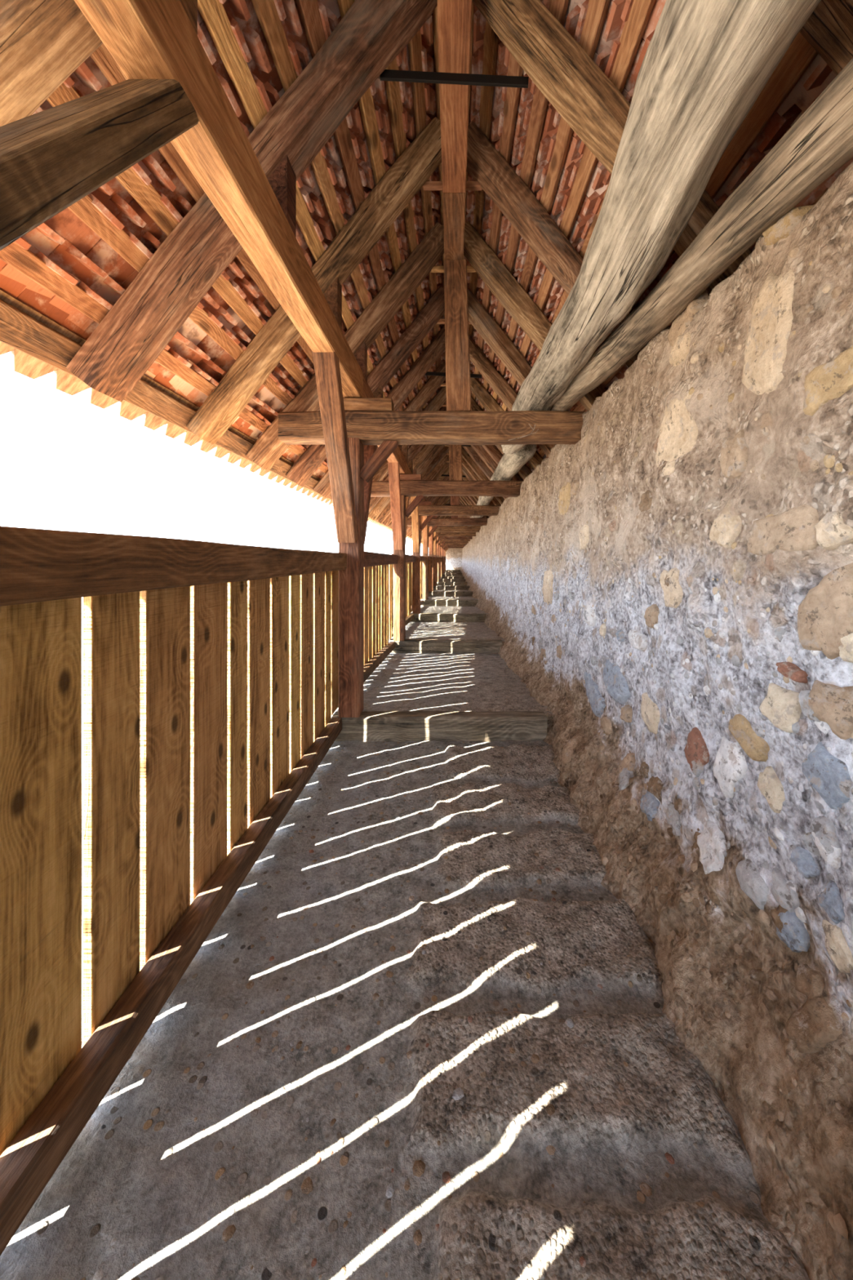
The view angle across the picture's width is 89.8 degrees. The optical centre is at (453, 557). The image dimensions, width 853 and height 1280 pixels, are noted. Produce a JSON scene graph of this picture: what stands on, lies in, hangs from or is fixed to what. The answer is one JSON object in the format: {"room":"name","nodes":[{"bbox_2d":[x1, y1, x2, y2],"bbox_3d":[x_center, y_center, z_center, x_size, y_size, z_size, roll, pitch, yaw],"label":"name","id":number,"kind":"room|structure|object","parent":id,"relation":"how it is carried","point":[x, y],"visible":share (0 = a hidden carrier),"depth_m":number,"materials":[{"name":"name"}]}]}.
{"room":"fortress","nodes":[
{"label":"fortress","id":0,"kind":"room"},
{"bbox_2d":[0,79,199,250],"bbox_3d":[-0.683,0.053,0.552,0.144,2.294,0.961,0,0,0],"label":"beam","id":1,"kind":"structure","parent":0,"point":[52,158],"depth_m":0.72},
{"bbox_2d":[74,0,363,397],"bbox_3d":[-0.672,-1.150,-0.709,0.130,0.204,7.182,0,0,0],"label":"plate","id":2,"kind":"object","parent":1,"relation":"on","point":[147,39],"visible":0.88,"depth_m":1.17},
{"bbox_2d":[0,0,197,126],"bbox_3d":[-0.717,-1.471,0.980,1.418,1.712,0.140,0,0,-6],"label":"rafter","id":3,"kind":"object","parent":2,"relation":"on","point":[42,42],"visible":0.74,"depth_m":0.94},
{"bbox_2d":[66,0,437,401],"bbox_3d":[-0.715,-1.470,1.626,1.411,1.709,0.180,0,0,0],"label":"rafter","id":4,"kind":"object","parent":2,"relation":"on","point":[371,35],"visible":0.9,"depth_m":1.56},
{"bbox_2d":[379,69,528,88],"bbox_3d":[0.005,-1.910,1.703,0.592,0.066,0.012,0,0,0],"label":"tie","id":5,"kind":"object","parent":4,"relation":"attached to","point":[388,74],"visible":0.89,"depth_m":1.70,"materials":[{"name":"black"}]},
{"bbox_2d":[186,116,441,444],"bbox_3d":[-0.722,-1.474,2.311,1.424,1.700,0.143,0,0,1],"label":"rafter","id":6,"kind":"object","parent":2,"relation":"on","point":[415,165],"visible":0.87,"depth_m":2.25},
{"bbox_2d":[0,0,446,544],"bbox_3d":[-0.639,-1.612,16.702,1.782,1.936,42.004,0,0,0],"label":"tile roof","id":7,"kind":"structure","parent":0,"point":[67,246],"depth_m":1.84,"materials":[{"name":"tile"}]},
{"bbox_2d":[0,241,328,473],"bbox_3d":[-1.290,-0.892,-0.005,0.065,0.071,8.786,0,0,0],"label":"roof lath","id":8,"kind":"structure","parent":7,"relation":"attached to","point":[23,260],"depth_m":1.47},
{"bbox_2d":[46,82,307,387],"bbox_3d":[-1.030,-1.216,-0.005,0.068,0.074,8.786,0,0,0],"label":"roof lath","id":9,"kind":"structure","parent":7,"relation":"attached to","point":[148,197],"depth_m":1.51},
{"bbox_2d":[67,195,292,405],"bbox_3d":[-1.138,-1.083,-0.005,0.064,0.073,8.786,0,0,0],"label":"roof lath","id":10,"kind":"structure","parent":7,"relation":"attached to","point":[118,240],"depth_m":1.51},
{"bbox_2d":[89,43,344,397],"bbox_3d":[-0.926,-1.345,-0.005,0.066,0.072,8.786,0,0,0],"label":"roof lath","id":11,"kind":"structure","parent":7,"relation":"attached to","point":[101,56],"depth_m":1.47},
{"bbox_2d":[197,0,385,397],"bbox_3d":[-0.711,-1.612,-0.005,0.064,0.071,8.786,0,0,0],"label":"roof lath","id":12,"kind":"structure","parent":7,"relation":"attached to","point":[213,13],"depth_m":1.44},
{"bbox_2d":[251,0,396,388],"bbox_3d":[-0.598,-1.751,-0.005,0.064,0.071,8.786,0,0,0],"label":"roof lath","id":13,"kind":"structure","parent":7,"relation":"attached to","point":[266,11],"depth_m":1.56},
{"bbox_2d":[295,0,407,375],"bbox_3d":[-0.495,-1.879,-0.005,0.067,0.074,8.786,0,0,0],"label":"roof lath","id":14,"kind":"structure","parent":7,"relation":"attached to","point":[308,10],"depth_m":1.97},
{"bbox_2d":[337,0,417,363],"bbox_3d":[-0.385,-2.016,-0.005,0.062,0.070,8.786,0,0,0],"label":"roof lath","id":15,"kind":"structure","parent":7,"relation":"attached to","point":[366,102],"depth_m":2.10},
{"bbox_2d":[385,57,428,350],"bbox_3d":[-0.274,-2.154,-0.005,0.066,0.072,8.786,0,0,0],"label":"roof lath","id":16,"kind":"structure","parent":7,"relation":"attached to","point":[393,88],"depth_m":2.18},
{"bbox_2d":[412,363,426,410],"bbox_3d":[-0.385,-2.016,6.115,0.069,0.074,3.446,0,0,0],"label":"roof lath","id":17,"kind":"structure","parent":7,"relation":"attached to","point":[420,384],"depth_m":4.98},
{"bbox_2d":[408,29,439,336],"bbox_3d":[-0.168,-2.284,-0.005,0.064,0.068,8.786,0,0,0],"label":"roof lath","id":18,"kind":"structure","parent":7,"relation":"attached to","point":[415,45],"depth_m":2.18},
{"bbox_2d":[432,5,444,324],"bbox_3d":[-0.059,-2.418,-0.005,0.065,0.072,8.786,0,0,0],"label":"roof lath","id":19,"kind":"structure","parent":7,"relation":"attached to","point":[435,11],"depth_m":2.19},
{"bbox_2d":[435,355,442,409],"bbox_3d":[-0.172,-2.280,6.115,0.065,0.072,3.446,0,0,0],"label":"roof lath","id":20,"kind":"structure","parent":7,"relation":"attached to","point":[438,360],"depth_m":5.00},
{"bbox_3d":[-0.720,-1.473,-3.906,1.410,1.705,0.158,0,0,0],"label":"rafter","id":21,"kind":"object","parent":7,"relation":"hanging from","visible":0},
{"bbox_2d":[0,298,319,490],"bbox_3d":[-1.413,-0.741,-0.005,0.097,0.113,8.786,0,0,0],"label":"board","id":22,"kind":"object","parent":21,"relation":"attached to","point":[19,330],"visible":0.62,"depth_m":1.56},
{"bbox_3d":[-0.717,-1.471,-1.123,1.408,1.711,0.182,0,0,0],"label":"rafter","id":23,"kind":"object","parent":7,"relation":"hanging from","visible":0},
{"bbox_2d":[436,0,472,192],"bbox_3d":[0.007,-2.019,-1.000,0.131,0.112,6.600,0,0,0],"label":"ridge purlin","id":24,"kind":"object","parent":23,"relation":"attached to","point":[454,16],"visible":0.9,"depth_m":1.80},
{"bbox_2d":[81,596,389,1006],"bbox_3d":[0.000,5.500,20.000,440.000,0.200,480.000,0,0,0],"label":"ground","id":25,"kind":"structure","parent":0,"point":[82,597],"depth_m":10.29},
{"bbox_2d":[0,585,809,1279],"bbox_3d":[-0.100,1.129,17.109,1.800,0.172,43.419,0,0,0],"label":"floor","id":26,"kind":"structure","parent":0,"point":[423,1036],"depth_m":0.98,"materials":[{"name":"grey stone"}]},
{"bbox_2d":[0,525,346,1255],"bbox_3d":[-0.757,0.570,1.415,0.134,1.241,2.771,0,0,0],"label":"railing","id":27,"kind":"object","parent":26,"relation":"on","point":[207,665],"visible":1,"depth_m":1.00,"materials":[{"name":"brown wood"}]},
{"bbox_2d":[331,551,397,715],"bbox_3d":[-0.758,0.565,4.091,0.131,1.233,2.558,0,0,0],"label":"railing","id":28,"kind":"object","parent":26,"relation":"on","point":[377,647],"visible":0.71,"depth_m":4.08,"materials":[{"name":"brown wood"}]},
{"bbox_2d":[388,553,415,639],"bbox_3d":[-0.760,0.569,6.689,0.135,1.240,2.610,0,0,0],"label":"railing","id":29,"kind":"object","parent":26,"relation":"on","point":[409,558],"visible":0.39,"depth_m":5.68,"materials":[{"name":"brown wood"}]},
{"bbox_2d":[409,554,425,613],"bbox_3d":[-0.756,0.564,9.236,0.133,1.236,2.561,0,0,0],"label":"railing","id":30,"kind":"object","parent":26,"relation":"on","point":[422,557],"visible":0.21,"depth_m":8.26,"materials":[{"name":"brown wood"}]},
{"bbox_2d":[410,496,433,613],"bbox_3d":[-0.563,-0.028,8.028,0.385,2.155,1.357,0,0,0],"label":"post","id":31,"kind":"object","parent":26,"relation":"on","point":[416,519],"visible":0.88,"depth_m":7.95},
{"bbox_2d":[405,462,412,474],"bbox_3d":[-0.666,-1.155,6.744,0.119,0.195,2.568,0,0,0],"label":"plate","id":32,"kind":"object","parent":31,"relation":"on","point":[407,469],"visible":0.11,"depth_m":5.75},
{"bbox_2d":[368,444,435,520],"bbox_3d":[-0.719,-1.472,7.150,1.407,1.709,0.151,0,0,0],"label":"rafter","id":33,"kind":"object","parent":32,"relation":"on","point":[425,450],"visible":0.41,"depth_m":7.09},
{"bbox_2d":[368,403,446,512],"bbox_3d":[-0.714,-1.469,6.463,1.419,1.699,0.163,0,0,0],"label":"rafter","id":34,"kind":"object","parent":32,"relation":"on","point":[413,450],"visible":0.22,"depth_m":6.39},
{"bbox_2d":[372,386,446,480],"bbox_3d":[-0.721,-1.472,5.769,1.417,1.702,0.163,0,0,0],"label":"rafter","id":35,"kind":"object","parent":32,"relation":"on","point":[440,398],"visible":0.27,"depth_m":5.70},
{"bbox_2d":[375,444,444,524],"bbox_3d":[-0.716,-1.470,7.838,1.413,1.702,0.168,0,0,0],"label":"rafter","id":36,"kind":"object","parent":32,"relation":"on","point":[436,450],"visible":0.43,"depth_m":7.76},
{"bbox_2d":[408,495,501,515],"bbox_3d":[-0.064,-1.377,8.028,2.168,1.183,0.184,0,0,0],"label":"roof truss","id":37,"kind":"object","parent":31,"relation":"on","point":[425,508],"visible":0.47,"depth_m":7.94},
{"bbox_2d":[476,496,493,505],"bbox_3d":[0.608,-1.106,8.148,0.282,0.262,2.714,0,0,0],"label":"log purlin","id":38,"kind":"object","parent":37,"relation":"on","point":[482,500],"visible":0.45,"depth_m":7.63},
{"bbox_3d":[-0.666,-1.154,9.317,0.120,0.199,2.568,0,0,0],"label":"plate","id":39,"kind":"object","parent":31,"relation":"on","visible":0},
{"bbox_2d":[382,445,448,526],"bbox_3d":[-0.720,-1.472,8.532,1.411,1.705,0.157,0,0,0],"label":"rafter","id":40,"kind":"object","parent":39,"relation":"on","point":[442,452],"visible":0.31,"depth_m":8.46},
{"bbox_2d":[388,450,448,528],"bbox_3d":[-0.716,-1.470,9.222,1.411,1.705,0.140,0,0,0],"label":"rafter","id":41,"kind":"object","parent":39,"relation":"on","point":[436,469],"visible":0.27,"depth_m":9.16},
{"bbox_2d":[407,466,448,518],"bbox_3d":[-0.717,-1.472,10.601,1.412,1.708,0.167,0,0,0],"label":"rafter","id":42,"kind":"object","parent":39,"relation":"on","point":[446,471],"visible":0.07,"depth_m":10.53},
{"bbox_2d":[424,458,448,501],"bbox_3d":[-0.722,-1.475,9.910,1.419,1.702,0.146,0,0,0],"label":"rafter","id":43,"kind":"object","parent":39,"relation":"on","point":[446,465],"visible":0.14,"depth_m":9.84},
{"bbox_2d":[420,555,430,599],"bbox_3d":[-0.758,0.569,11.836,0.129,1.240,2.610,0,0,0],"label":"railing","id":44,"kind":"object","parent":26,"relation":"on","point":[421,562],"visible":0.23,"depth_m":10.85,"materials":[{"name":"brown wood"}]},
{"bbox_2d":[331,711,546,742],"bbox_3d":[-0.092,1.140,2.855,1.417,0.196,0.134,0,0,0],"label":"beam","id":45,"kind":"structure","parent":26,"relation":"on","point":[370,726],"depth_m":2.79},
{"bbox_2d":[311,351,398,717],"bbox_3d":[-0.563,-0.028,2.882,0.385,2.155,1.357,0,0,0],"label":"post","id":46,"kind":"object","parent":45,"relation":"on","point":[353,464],"visible":0.92,"depth_m":2.80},
{"bbox_2d":[278,259,586,444],"bbox_3d":[-0.064,-1.372,2.882,2.167,1.193,0.181,0,0,0],"label":"roof truss","id":47,"kind":"object","parent":46,"relation":"on","point":[373,420],"visible":0.85,"depth_m":2.81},
{"bbox_2d":[442,191,466,260],"bbox_3d":[0.004,-2.020,3.589,0.132,0.111,2.568,0,0,0],"label":"ridge purlin","id":48,"kind":"object","parent":47,"relation":"on","point":[454,203],"visible":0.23,"depth_m":2.52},
{"bbox_2d":[423,181,482,190],"bbox_3d":[0.000,-2.088,2.398,0.330,0.028,0.036,0,0,0],"label":"batten","id":49,"kind":"object","parent":48,"relation":"on","point":[428,185],"visible":0.6,"depth_m":2.38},
{"bbox_2d":[430,266,475,272],"bbox_3d":[0.000,-2.087,3.091,0.330,0.029,0.036,0,0,0],"label":"batten","id":50,"kind":"object","parent":48,"relation":"on","point":[436,268],"visible":0.34,"depth_m":3.08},
{"bbox_2d":[435,319,471,324],"bbox_3d":[0.000,-2.089,3.780,0.330,0.029,0.036,0,0,0],"label":"batten","id":51,"kind":"object","parent":48,"relation":"on","point":[441,321],"visible":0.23,"depth_m":3.77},
{"bbox_2d":[501,0,821,454],"bbox_3d":[0.605,-1.112,0.877,0.341,0.316,6.587,0,0,0],"label":"log purlin","id":52,"kind":"object","parent":47,"relation":"on","point":[705,64],"visible":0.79,"depth_m":1.07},
{"bbox_2d":[389,638,502,653],"bbox_3d":[-0.092,1.142,5.429,1.416,0.199,0.135,0,0,0],"label":"beam","id":53,"kind":"structure","parent":26,"relation":"on","point":[407,646],"depth_m":5.37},
{"bbox_2d":[387,462,424,640],"bbox_3d":[-0.563,-0.028,5.456,0.385,2.155,1.357,0,0,0],"label":"post","id":54,"kind":"object","parent":53,"relation":"on","point":[401,511],"visible":0.92,"depth_m":5.38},
{"bbox_2d":[363,375,374,397],"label":"plate","id":55,"kind":"object","parent":54,"relation":"on","point":[367,393],"depth_m":3.02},
{"bbox_2d":[245,222,444,471],"bbox_3d":[-0.721,-1.473,3.011,1.409,1.708,0.170,0,0,-1],"label":"rafter","id":56,"kind":"object","parent":55,"relation":"on","point":[268,449],"visible":0.67,"depth_m":2.94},
{"bbox_2d":[285,285,444,486],"bbox_3d":[-0.717,-1.470,3.698,1.417,1.705,0.163,0,0,0],"label":"rafter","id":57,"kind":"object","parent":55,"relation":"on","point":[313,457],"visible":0.57,"depth_m":3.64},
{"bbox_2d":[313,327,445,497],"bbox_3d":[-0.717,-1.473,4.387,1.416,1.706,0.169,0,0,2],"label":"rafter","id":58,"kind":"object","parent":55,"relation":"on","point":[408,381],"visible":0.52,"depth_m":4.31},
{"bbox_2d":[376,361,445,453],"bbox_3d":[-0.719,-1.473,5.100,1.416,1.702,0.147,0,0,0],"label":"rafter","id":59,"kind":"object","parent":55,"relation":"on","point":[433,383],"visible":0.28,"depth_m":5.03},
{"bbox_2d":[386,445,405,474],"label":"plate","id":60,"kind":"object","parent":54,"relation":"on","point":[397,455],"depth_m":4.85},
{"bbox_2d":[370,444,523,497],"bbox_3d":[-0.064,-1.373,5.456,2.167,1.189,0.185,0,0,0],"label":"roof truss","id":61,"kind":"object","parent":54,"relation":"on","point":[411,485],"visible":0.77,"depth_m":5.37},
{"bbox_2d":[490,444,536,480],"bbox_3d":[0.688,-1.110,5.478,0.290,0.265,2.600,0,0,0],"label":"log purlin","id":62,"kind":"object","parent":61,"relation":"on","point":[508,465],"visible":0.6,"depth_m":4.63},
{"bbox_2d":[409,613,486,622],"bbox_3d":[-0.092,1.147,7.999,1.417,0.208,0.138,0,0,0],"label":"beam","id":63,"kind":"structure","parent":26,"relation":"on","point":[422,617],"depth_m":7.93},
{"bbox_2d":[420,599,478,606],"bbox_3d":[-0.092,1.135,10.576,1.416,0.201,0.138,0,0,0],"label":"beam","id":64,"kind":"structure","parent":26,"relation":"on","point":[429,602],"depth_m":10.51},
{"bbox_2d":[422,515,437,599],"bbox_3d":[-0.564,-0.028,10.601,0.386,2.155,1.358,0,0,0],"label":"post","id":65,"kind":"object","parent":64,"relation":"on","point":[426,533],"visible":0.89,"depth_m":10.52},
{"bbox_2d":[407,515,488,525],"bbox_3d":[-0.064,-1.375,10.602,2.167,1.187,0.181,0,0,0],"label":"roof truss","id":66,"kind":"object","parent":65,"relation":"on","point":[454,521],"visible":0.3,"depth_m":10.51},
{"bbox_3d":[-0.668,-1.156,11.890,0.126,0.203,2.568,0,0,0],"label":"plate","id":67,"kind":"object","parent":65,"relation":"on","visible":0},
{"bbox_2d":[406,496,440,536],"bbox_3d":[-0.714,-1.470,12.672,1.416,1.702,0.144,0,0,0],"label":"rafter","id":68,"kind":"object","parent":67,"relation":"attached to","point":[437,498],"visible":0.09,"depth_m":12.61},
{"bbox_2d":[406,477,449,534],"bbox_3d":[-0.722,-1.474,11.979,1.411,1.705,0.165,0,0,0],"label":"rafter","id":69,"kind":"object","parent":67,"relation":"attached to","point":[409,529],"visible":0.13,"depth_m":11.90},
{"bbox_2d":[406,472,449,529],"bbox_3d":[-0.717,-1.471,11.291,1.410,1.707,0.168,0,0,0],"label":"rafter","id":70,"kind":"object","parent":67,"relation":"attached to","point":[446,477],"visible":0.09,"depth_m":11.22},
{"bbox_2d":[428,591,473,596],"bbox_3d":[-0.092,1.139,13.148,1.416,0.197,0.139,0,0,0],"label":"beam","id":71,"kind":"structure","parent":26,"relation":"on","point":[434,593],"depth_m":13.09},
{"bbox_2d":[428,525,440,591],"bbox_3d":[-0.565,-0.028,13.175,0.387,2.155,1.359,0,0,0],"label":"post","id":72,"kind":"object","parent":71,"relation":"on","point":[431,539],"visible":0.77,"depth_m":13.09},
{"bbox_2d":[421,525,481,532],"bbox_3d":[-0.064,-1.374,13.172,2.167,1.188,0.182,0,0,0],"label":"roof truss","id":73,"kind":"object","parent":72,"relation":"on","point":[440,528],"visible":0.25,"depth_m":13.09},
{"bbox_2d":[432,586,470,590],"bbox_3d":[-0.092,1.142,15.719,1.416,0.199,0.141,0,0,0],"label":"beam","id":74,"kind":"structure","parent":26,"relation":"on","point":[435,588],"depth_m":15.66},
{"bbox_2d":[432,532,443,586],"bbox_3d":[-0.563,-0.028,15.748,0.383,2.155,1.358,0,0,0],"label":"post","id":75,"kind":"object","parent":74,"relation":"on","point":[435,542],"visible":0.67,"depth_m":15.66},
{"bbox_2d":[435,532,475,536],"bbox_3d":[-0.064,-1.373,15.747,2.167,1.189,0.181,0,0,0],"label":"roof truss","id":76,"kind":"object","parent":75,"relation":"on","point":[442,534],"visible":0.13,"depth_m":15.66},
{"bbox_2d":[436,582,467,586],"bbox_3d":[-0.092,1.144,18.294,1.416,0.195,0.134,0,0,0],"label":"beam","id":77,"kind":"structure","parent":26,"relation":"on","point":[443,584],"depth_m":18.23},
{"bbox_2d":[436,536,444,582],"bbox_3d":[-0.563,-0.029,18.319,0.387,2.155,1.358,0,0,0],"label":"post","id":78,"kind":"object","parent":77,"relation":"on","point":[438,544],"visible":0.58,"depth_m":18.24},
{"bbox_2d":[438,536,472,539],"bbox_3d":[-0.064,-1.372,18.320,2.167,1.193,0.184,0,0,0],"label":"roof truss","id":79,"kind":"object","parent":78,"relation":"on","point":[443,537],"visible":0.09,"depth_m":18.24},
{"bbox_2d":[438,578,466,582],"bbox_3d":[-0.092,1.141,20.868,1.417,0.200,0.135,0,0,0],"label":"beam","id":80,"kind":"structure","parent":26,"relation":"on","point":[439,580],"depth_m":20.80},
{"bbox_2d":[439,541,445,578],"bbox_3d":[-0.564,-0.029,20.891,0.384,2.156,1.356,0,0,0],"label":"post","id":81,"kind":"object","parent":80,"relation":"on","point":[442,544],"visible":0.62,"depth_m":20.82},
{"bbox_2d":[440,539,470,541],"bbox_3d":[-0.064,-1.373,20.894,2.168,1.190,0.181,0,0,0],"label":"roof truss","id":82,"kind":"object","parent":81,"relation":"on","point":[440,540],"visible":0.07,"depth_m":20.81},
{"bbox_2d":[441,574,462,576],"bbox_3d":[-0.092,1.142,26.012,1.417,0.198,0.132,0,0,0],"label":"beam","id":83,"kind":"structure","parent":26,"relation":"on","point":[442,575],"depth_m":25.95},
{"bbox_2d":[441,544,447,574],"bbox_3d":[-0.563,-0.029,26.040,0.385,2.155,1.354,0,0,0],"label":"post","id":84,"kind":"object","parent":83,"relation":"on","point":[442,548],"visible":0.48,"depth_m":25.96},
{"bbox_2d":[440,576,464,578],"bbox_3d":[-0.092,1.144,23.442,1.416,0.196,0.135,0,0,0],"label":"beam","id":85,"kind":"structure","parent":26,"relation":"on","point":[442,577],"depth_m":23.38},
{"bbox_2d":[440,542,445,576],"bbox_3d":[-0.563,-0.029,23.466,0.384,2.155,1.356,0,0,0],"label":"post","id":86,"kind":"object","parent":85,"relation":"on","point":[443,545],"visible":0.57,"depth_m":23.38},
{"bbox_2d":[442,541,468,543],"bbox_3d":[-0.064,-1.373,23.466,2.167,1.189,0.184,0,0,0],"label":"roof truss","id":87,"kind":"object","parent":86,"relation":"on","point":[460,542],"visible":0.12,"depth_m":23.38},
{"bbox_2d":[445,548,462,569],"bbox_3d":[0.050,-0.700,37.346,3.300,4.600,0.300,0,0,0],"label":"wall","id":88,"kind":"structure","parent":0,"point":[453,556],"depth_m":37.20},
{"bbox_2d":[460,161,852,1279],"bbox_3d":[1.067,0.305,16.465,1.298,3.068,42.131,0,0,0],"label":"wall","id":89,"kind":"structure","parent":0,"point":[673,583],"depth_m":1.14,"materials":[{"name":"beige stone"}]},
{"bbox_2d":[466,121,644,367],"bbox_3d":[0.560,-1.667,2.325,1.098,1.318,0.149,0,0,1],"label":"rafter","id":90,"kind":"object","parent":89,"relation":"on","point":[486,165],"visible":0.58,"depth_m":2.27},
{"bbox_2d":[551,57,852,411],"bbox_3d":[0.822,-0.919,1.028,0.161,0.382,3.899,0,0,-3],"label":"plate","id":91,"kind":"object","parent":89,"relation":"on","point":[820,142],"visible":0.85,"depth_m":1.12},
{"bbox_2d":[463,0,852,480],"bbox_3d":[0.749,-1.620,16.703,1.538,1.830,42.002,0,0,0],"label":"tile roof","id":92,"kind":"structure","parent":0,"point":[819,75],"depth_m":1.95,"materials":[{"name":"tile"}]},
{"bbox_2d":[463,2,474,258],"bbox_3d":[0.059,-2.421,-0.005,0.065,0.071,8.786,0,0,0],"label":"roof lath","id":93,"kind":"structure","parent":92,"relation":"attached to","point":[473,2],"depth_m":2.06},
{"bbox_2d":[471,350,483,401],"bbox_3d":[0.278,-2.150,6.115,0.068,0.073,3.446,0,0,0],"label":"roof lath","id":94,"kind":"structure","parent":92,"relation":"hanging from","point":[476,371],"depth_m":5.04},
{"bbox_2d":[462,464,494,505],"bbox_3d":[0.560,-1.665,9.909,1.098,1.314,0.159,0,0,0],"label":"rafter","id":95,"kind":"object","parent":92,"relation":"attached to","point":[464,471],"visible":0.16,"depth_m":9.84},
{"bbox_2d":[468,496,488,517],"bbox_3d":[0.558,-1.664,11.977,1.098,1.313,0.161,0,0,0],"label":"rafter","id":96,"kind":"object","parent":92,"relation":"attached to","point":[472,498],"visible":0.13,"depth_m":11.91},
{"bbox_2d":[462,457,501,505],"bbox_3d":[0.566,-1.668,9.220,1.103,1.311,0.168,0,0,0],"label":"rafter","id":97,"kind":"object","parent":92,"relation":"attached to","point":[464,463],"visible":0.25,"depth_m":9.14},
{"bbox_2d":[461,446,504,504],"bbox_3d":[0.558,-1.665,8.528,1.100,1.318,0.152,0,0,0],"label":"rafter","id":98,"kind":"object","parent":92,"relation":"attached to","point":[465,455],"visible":0.47,"depth_m":8.46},
{"bbox_2d":[468,20,498,337],"bbox_3d":[0.166,-2.288,-0.005,0.065,0.072,8.786,0,0,0],"label":"roof lath","id":99,"kind":"structure","parent":92,"relation":"attached to","point":[491,37],"depth_m":2.15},
{"bbox_2d":[471,444,497,473],"bbox_3d":[0.562,-1.667,7.151,1.094,1.319,0.154,0,0,0],"label":"rafter","id":100,"kind":"object","parent":92,"relation":"attached to","point":[486,457],"visible":0.33,"depth_m":7.08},
{"bbox_2d":[462,445,507,498],"bbox_3d":[0.565,-1.668,7.838,1.094,1.320,0.149,0,0,0],"label":"rafter","id":101,"kind":"object","parent":92,"relation":"attached to","point":[477,460],"visible":0.32,"depth_m":7.77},
{"bbox_2d":[479,364,493,410],"bbox_3d":[0.384,-2.017,6.115,0.068,0.078,3.446,0,0,0],"label":"roof lath","id":102,"kind":"structure","parent":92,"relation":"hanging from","point":[486,384],"depth_m":4.99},
{"bbox_2d":[477,53,522,350],"bbox_3d":[0.276,-2.151,-0.005,0.065,0.073,8.786,0,0,0],"label":"roof lath","id":103,"kind":"structure","parent":92,"relation":"attached to","point":[510,105],"depth_m":2.18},
{"bbox_2d":[471,396,532,479],"bbox_3d":[0.562,-1.666,5.770,1.096,1.314,0.146,0,0,0],"label":"rafter","id":104,"kind":"object","parent":92,"relation":"attached to","point":[525,471],"visible":0.17,"depth_m":5.70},
{"bbox_2d":[481,444,523,480],"bbox_3d":[0.564,-1.667,6.460,1.091,1.322,0.168,0,0,0],"label":"rafter","id":105,"kind":"object","parent":92,"relation":"attached to","point":[491,450],"visible":0.21,"depth_m":6.39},
{"bbox_2d":[470,370,543,469],"bbox_3d":[0.564,-1.667,5.073,1.104,1.314,0.151,0,0,0],"label":"rafter","id":106,"kind":"object","parent":92,"relation":"attached to","point":[485,397],"visible":0.37,"depth_m":5.01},
{"bbox_2d":[469,335,556,457],"bbox_3d":[0.564,-1.668,4.382,1.098,1.315,0.158,0,0,0],"label":"rafter","id":107,"kind":"object","parent":92,"relation":"attached to","point":[488,371],"visible":0.49,"depth_m":4.32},
{"bbox_2d":[425,371,481,377],"bbox_3d":[0.005,-1.910,4.463,0.592,0.066,0.012,0,0,0],"label":"tie","id":108,"kind":"object","parent":107,"relation":"attached to","point":[428,373],"visible":0.47,"depth_m":4.46,"materials":[{"name":"black"}]},
{"bbox_2d":[467,288,568,411],"bbox_3d":[0.561,-1.668,3.704,1.098,1.319,0.174,0,0,0],"label":"rafter","id":109,"kind":"object","parent":92,"relation":"attached to","point":[479,317],"visible":0.53,"depth_m":3.63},
{"bbox_2d":[488,0,568,364],"bbox_3d":[0.386,-2.017,-0.005,0.068,0.075,8.786,0,0,0],"label":"roof lath","id":110,"kind":"structure","parent":92,"relation":"attached to","point":[557,8],"depth_m":2.08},
{"bbox_2d":[519,449,545,479],"bbox_3d":[1.032,-1.214,6.115,0.065,0.073,3.446,0,0,0],"label":"roof lath","id":111,"kind":"structure","parent":92,"relation":"attached to","point":[541,453],"depth_m":4.99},
{"bbox_2d":[463,221,605,411],"bbox_3d":[0.561,-1.664,3.013,1.104,1.314,0.156,0,0,-1],"label":"rafter","id":112,"kind":"object","parent":92,"relation":"attached to","point":[504,286],"visible":0.59,"depth_m":2.94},
{"bbox_2d":[498,0,609,376],"bbox_3d":[0.494,-1.881,-0.005,0.063,0.069,8.786,0,0,0],"label":"roof lath","id":113,"kind":"structure","parent":92,"relation":"attached to","point":[597,9],"depth_m":1.95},
{"bbox_2d":[532,181,609,367],"bbox_3d":[0.707,-1.617,-0.005,0.063,0.068,8.786,0,0,0],"label":"roof lath","id":114,"kind":"structure","parent":92,"relation":"attached to","point":[582,253],"depth_m":2.25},
{"bbox_2d":[509,0,655,389],"bbox_3d":[0.598,-1.750,-0.005,0.065,0.071,8.786,0,0,0],"label":"roof lath","id":115,"kind":"structure","parent":92,"relation":"attached to","point":[634,27],"depth_m":1.84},
{"bbox_2d":[573,363,626,411],"bbox_3d":[1.036,-1.209,-0.005,0.062,0.068,8.786,0,0,0],"label":"roof lath","id":116,"kind":"structure","parent":92,"relation":"attached to","point":[580,407],"depth_m":2.93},
{"bbox_2d":[472,0,751,293],"bbox_3d":[0.566,-1.669,1.616,1.108,1.310,0.158,0,0,0],"label":"rafter","id":117,"kind":"object","parent":92,"relation":"attached to","point":[576,87],"visible":0.57,"depth_m":1.56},
{"bbox_2d":[594,31,817,351],"bbox_3d":[0.927,-1.344,-0.005,0.068,0.074,8.786,0,0,0],"label":"roof lath","id":118,"kind":"structure","parent":92,"relation":"attached to","point":[801,54],"depth_m":1.26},
{"bbox_2d":[812,187,828,204],"bbox_3d":[1.141,-1.079,-0.005,0.066,0.071,8.786,0,0,0],"label":"roof lath","id":119,"kind":"structure","parent":92,"relation":"attached to","point":[818,198],"depth_m":1.30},
{"bbox_2d":[800,0,852,75],"bbox_3d":[0.558,-1.663,0.940,1.094,1.317,0.166,0,0,0],"label":"rafter","id":120,"kind":"object","parent":92,"relation":"attached to","point":[828,29],"visible":0.65,"depth_m":0.97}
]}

